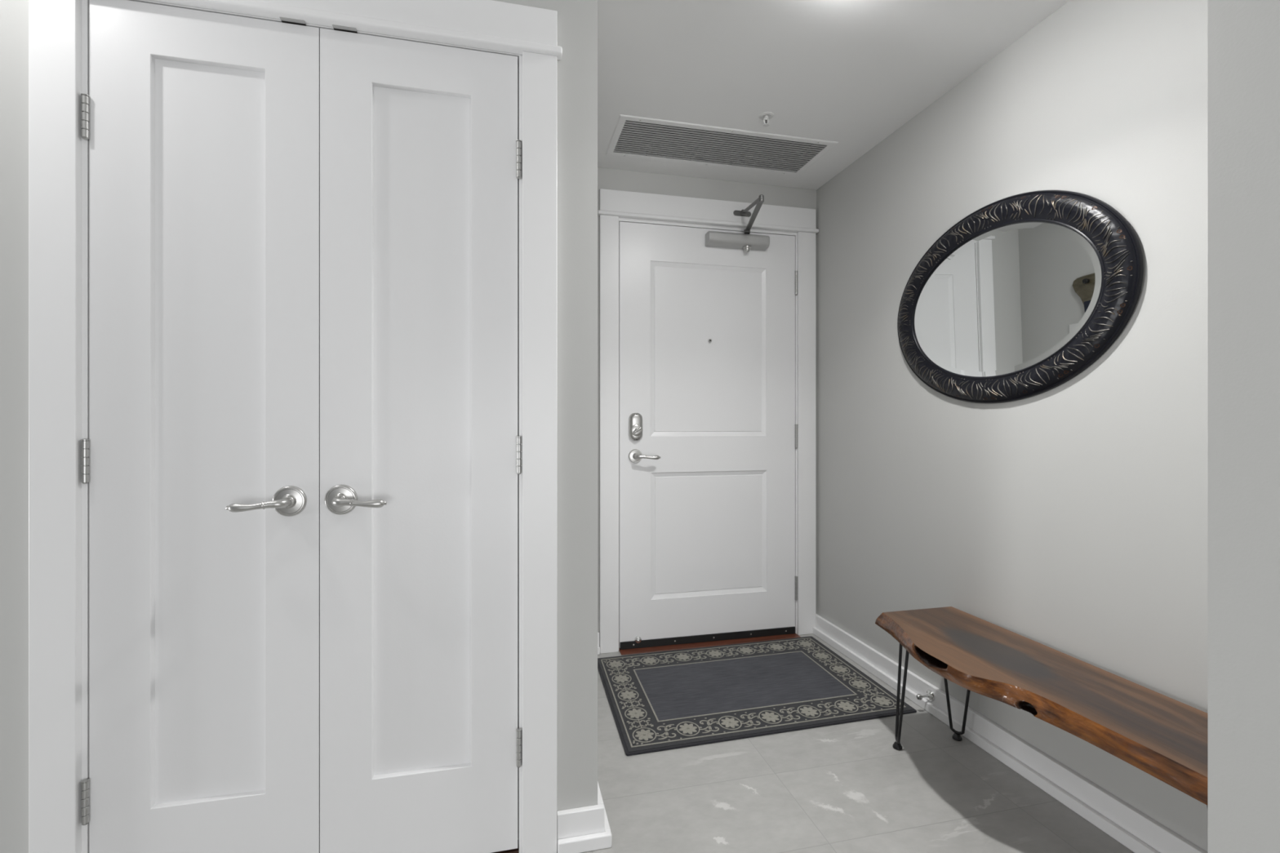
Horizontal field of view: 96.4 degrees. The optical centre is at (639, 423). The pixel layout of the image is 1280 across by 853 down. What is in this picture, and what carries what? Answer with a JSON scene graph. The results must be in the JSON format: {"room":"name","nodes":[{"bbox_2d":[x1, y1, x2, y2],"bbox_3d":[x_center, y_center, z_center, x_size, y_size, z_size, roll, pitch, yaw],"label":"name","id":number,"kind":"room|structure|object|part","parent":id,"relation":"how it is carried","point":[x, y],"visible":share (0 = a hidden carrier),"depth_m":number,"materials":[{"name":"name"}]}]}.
{"room":"apartment entryway","nodes":[
{"label":"apartment entryway","id":0,"kind":"room"},
{"bbox_2d":[0,0,597,852],"bbox_3d":[-1.088,-0.065,1.304,1.984,2.290,0.110,0,0,-13],"label":"wall","id":1,"kind":"structure","parent":0,"point":[577,20],"depth_m":1.46,"materials":[{"name":"grey paint"}]},
{"bbox_2d":[80,0,319,852],"bbox_3d":[-0.965,0.072,1.262,0.457,1.983,0.098,0,0,-13],"label":"door","id":2,"kind":"structure","parent":1,"relation":"in","point":[200,461],"depth_m":1.28,"materials":[{"name":"white paint"}]},
{"bbox_3d":[-0.836,0.180,1.257,0.124,0.026,0.041,0,0,-31],"label":"lever","id":3,"kind":"part","parent":2,"relation":"part of","materials":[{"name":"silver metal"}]},
{"bbox_3d":[-0.802,0.178,1.305,0.070,0.070,0.019,0,0,-13],"label":"lever handle","id":4,"kind":"part","parent":2,"relation":"part of","materials":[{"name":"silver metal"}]},
{"bbox_2d":[28,0,562,852],"bbox_3d":[-0.751,0.022,1.367,1.113,2.116,0.142,0,0,-13],"label":"door frame","id":5,"kind":"structure","parent":1,"relation":"attached to","point":[59,29],"depth_m":1.22,"materials":[{"name":"white paint"}]},
{"bbox_3d":[-1.230,0.079,1.204,0.082,2.003,0.019,0,0,-13],"label":"casing","id":6,"kind":"part","parent":5,"relation":"part of","materials":[{"name":"white paint"}]},
{"bbox_3d":[-0.797,-0.922,1.319,0.050,0.002,0.033,0,0,-13],"label":"catch plate","id":7,"kind":"part","parent":5,"relation":"part of","materials":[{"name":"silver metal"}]},
{"bbox_3d":[-0.691,-0.922,1.344,0.050,0.002,0.033,0,0,-13],"label":"catch plate","id":8,"kind":"part","parent":5,"relation":"part of","materials":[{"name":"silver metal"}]},
{"bbox_3d":[-0.740,-0.989,1.319,1.089,0.094,0.020,0,0,-13],"label":"head casing","id":9,"kind":"part","parent":5,"relation":"part of","materials":[{"name":"white paint"}]},
{"bbox_3d":[-0.252,0.079,1.435,0.086,2.003,0.019,0,0,-13],"label":"casing","id":10,"kind":"part","parent":5,"relation":"part of","materials":[{"name":"white paint"}]},
{"bbox_2d":[320,27,521,852],"bbox_3d":[-0.517,0.072,1.369,0.460,1.983,0.098,0,0,-13],"label":"door","id":11,"kind":"structure","parent":1,"relation":"in","point":[420,148],"depth_m":1.39,"materials":[{"name":"white paint"}]},
{"bbox_3d":[-0.697,0.178,1.330,0.070,0.070,0.019,0,0,-13],"label":"lever handle","id":12,"kind":"part","parent":11,"relation":"part of","materials":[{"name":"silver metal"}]},
{"bbox_3d":[-0.645,0.180,1.302,0.124,0.026,0.041,0,0,4],"label":"lever","id":13,"kind":"part","parent":11,"relation":"part of","materials":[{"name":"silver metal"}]},
{"bbox_2d":[557,804,612,852],"bbox_3d":[-0.141,1.032,1.455,0.136,0.095,0.032,0,0,-13],"label":"baseboard","id":14,"kind":"structure","parent":1,"relation":"attached to","point":[580,829],"depth_m":1.45,"materials":[{"name":"white paint"}]},
{"bbox_3d":[-0.139,1.063,1.447,0.136,0.034,0.016,0,0,-13],"label":"shoe moulding","id":15,"kind":"part","parent":14,"relation":"part of","materials":[{"name":"white paint"}]},
{"bbox_2d":[492,840,519,852],"bbox_3d":[-0.756,1.076,1.383,0.942,0.008,0.108,0,0,-13],"label":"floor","id":16,"kind":"structure","parent":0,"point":[513,851],"depth_m":1.43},
{"bbox_2d":[597,167,816,632],"bbox_3d":[-0.705,-0.065,2.635,3.542,2.290,0.110,0,0,-13],"label":"wall","id":17,"kind":"structure","parent":0,"point":[607,178],"depth_m":2.80,"materials":[{"name":"grey paint"}]},
{"bbox_2d":[597,613,817,654],"bbox_3d":[0.275,1.032,2.794,1.322,0.095,0.032,0,0,-13],"label":"baseboard","id":18,"kind":"structure","parent":17,"relation":"attached to","point":[598,646],"depth_m":2.68,"materials":[{"name":"white paint"}]},
{"bbox_3d":[-0.270,1.063,2.657,0.168,0.034,0.016,0,0,-13],"label":"shoe moulding","id":19,"kind":"part","parent":18,"relation":"part of","materials":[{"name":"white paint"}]},
{"bbox_2d":[618,194,797,649],"bbox_3d":[0.392,0.009,2.674,0.929,2.132,0.409,0,0,-13],"label":"door","id":20,"kind":"structure","parent":17,"relation":"in","point":[708,429],"depth_m":2.82,"materials":[{"name":"white paint"}]},
{"bbox_3d":[-0.021,0.156,2.731,0.066,0.066,0.019,0,0,-13],"label":"lever handle","id":21,"kind":"part","parent":20,"relation":"part of","materials":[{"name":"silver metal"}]},
{"bbox_3d":[0.036,0.158,2.713,0.123,0.026,0.048,0,0,-13],"label":"lever","id":22,"kind":"part","parent":20,"relation":"part of","materials":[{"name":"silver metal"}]},
{"bbox_3d":[0.530,-0.960,2.682,0.032,0.048,0.349,0,0,1],"label":"arm","id":23,"kind":"part","parent":20,"relation":"part of","materials":[{"name":"grey metal"}]},
{"bbox_2d":[597,188,818,653],"bbox_3d":[0.345,-0.011,2.868,1.146,2.182,0.142,0,0,-13],"label":"door frame","id":24,"kind":"structure","parent":17,"relation":"attached to","point":[615,206],"depth_m":2.78,"materials":[{"name":"white paint"}]},
{"bbox_3d":[-0.146,0.050,2.701,0.088,2.060,0.019,0,0,-13],"label":"casing","id":25,"kind":"part","parent":24,"relation":"part of","materials":[{"name":"white paint"}]},
{"bbox_3d":[0.357,-1.050,2.820,1.122,0.104,0.020,0,0,-13],"label":"head casing","id":26,"kind":"part","parent":24,"relation":"part of","materials":[{"name":"white paint"}]},
{"bbox_3d":[0.854,0.050,2.938,0.098,2.060,0.019,0,0,-13],"label":"casing","id":27,"kind":"part","parent":24,"relation":"part of","materials":[{"name":"white paint"}]},
{"bbox_2d":[597,0,1069,190],"bbox_3d":[-0.312,-1.240,0.015,5.800,0.060,5.372,0,0,-13],"label":"ceiling","id":28,"kind":"structure","parent":0,"point":[851,73],"depth_m":1.91,"materials":[{"name":"white paint"}]},
{"bbox_2d":[605,114,838,175],"bbox_3d":[0.348,-1.332,2.514,0.956,0.255,0.340,0,0,-13],"label":"ceiling vent","id":29,"kind":"object","parent":28,"relation":"in","point":[654,132],"visible":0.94,"depth_m":2.52,"materials":[{"name":"white metal"}]},
{"bbox_2d":[758,111,773,126],"bbox_3d":[0.496,-1.190,2.247,0.058,0.039,0.058,0,0,-13],"label":"sprinkler","id":30,"kind":"object","parent":28,"relation":"attached to","point":[766,116],"visible":1,"depth_m":2.24,"materials":[{"name":"white plastic"}]},
{"bbox_2d":[582,633,1134,852],"bbox_3d":[-0.404,1.110,0.404,5.800,0.060,6.172,0,0,-13],"label":"floor","id":31,"kind":"structure","parent":0,"point":[845,788],"depth_m":1.65,"materials":[{"name":"grey stone"}]},
{"bbox_2d":[618,633,800,655],"bbox_3d":[0.344,1.078,2.852,0.925,0.004,0.172,0,0,-13],"label":"threshold","id":32,"kind":"object","parent":31,"relation":"on","point":[705,644],"visible":0.45,"depth_m":2.79,"materials":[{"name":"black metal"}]},
{"bbox_2d":[597,635,916,755],"bbox_3d":[0.411,1.075,2.371,1.154,0.011,0.798,0,0,-13],"label":"door mat","id":33,"kind":"object","parent":31,"relation":"on","point":[677,699],"visible":1,"depth_m":2.26,"materials":[{"name":"grey fabric"}]},
{"bbox_2d":[875,606,1208,811],"bbox_3d":[1.046,0.868,1.475,0.402,0.425,1.128,0,0,-13],"label":"bench","id":34,"kind":"object","parent":31,"relation":"on","point":[1166,738],"visible":0.91,"depth_m":1.43,"materials":[{"name":"brown wood"}]},
{"bbox_3d":[0.877,0.881,1.892,0.063,0.362,0.111,0,0,-13],"label":"leg","id":35,"kind":"part","parent":34,"relation":"part of","materials":[{"name":"black metal"}]},
{"bbox_3d":[1.084,0.881,1.954,0.056,0.362,0.119,0,0,-18],"label":"leg","id":36,"kind":"part","parent":34,"relation":"part of","materials":[{"name":"black metal"}]},
{"bbox_2d":[816,0,1208,852],"bbox_3d":[1.209,-0.065,1.979,0.120,2.290,2.050,0,0,-13],"label":"wall","id":37,"kind":"structure","parent":0,"point":[1070,518],"depth_m":1.69,"materials":[{"name":"grey paint"}]},
{"bbox_2d":[915,689,934,701],"bbox_3d":[1.062,1.020,2.137,0.060,0.041,0.041,0,0,-13],"label":"door stop","id":38,"kind":"object","parent":37,"relation":"attached to","point":[930,695],"visible":1,"depth_m":2.13,"materials":[{"name":"silver metal"}]},
{"bbox_2d":[813,614,1207,852],"bbox_3d":[1.137,1.032,1.953,0.032,0.095,2.034,0,0,-13],"label":"baseboard","id":39,"kind":"structure","parent":37,"relation":"attached to","point":[1134,829],"depth_m":1.73,"materials":[{"name":"white paint"}]},
{"bbox_2d":[897,190,1143,403],"bbox_3d":[1.148,-0.394,1.881,0.041,0.656,0.915,0,0,-13],"label":"oval mirror","id":40,"kind":"object","parent":37,"relation":"attached to","point":[1025,292],"visible":1,"depth_m":1.77,"materials":[{"name":"black paint"}]},
{"bbox_2d":[913,222,1101,377],"bbox_3d":[1.154,-0.394,1.882,0.005,0.484,0.732,-1,0,-13],"label":"mirror glass","id":41,"kind":"object","parent":40,"relation":"attached to","point":[1010,297],"depth_m":1.82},
{"bbox_2d":[1208,0,1279,852],"bbox_3d":[1.622,-0.065,0.961,1.600,2.290,0.122,0,0,-13],"label":"wall","id":42,"kind":"structure","parent":0,"point":[1244,35],"depth_m":0.80,"materials":[{"name":"grey paint"}]},
{"bbox_3d":[-0.315,-0.065,2.107,0.110,2.290,1.098,0,0,-13],"label":"wall","id":43,"kind":"structure","parent":0,"visible":0},
{"bbox_2d":[597,782,610,831],"bbox_3d":[-0.231,1.032,2.062,0.032,0.095,1.224,0,0,-13],"label":"baseboard","id":44,"kind":"structure","parent":43,"relation":"attached to","point":[600,801],"depth_m":1.50,"materials":[{"name":"white paint"}]}
]}

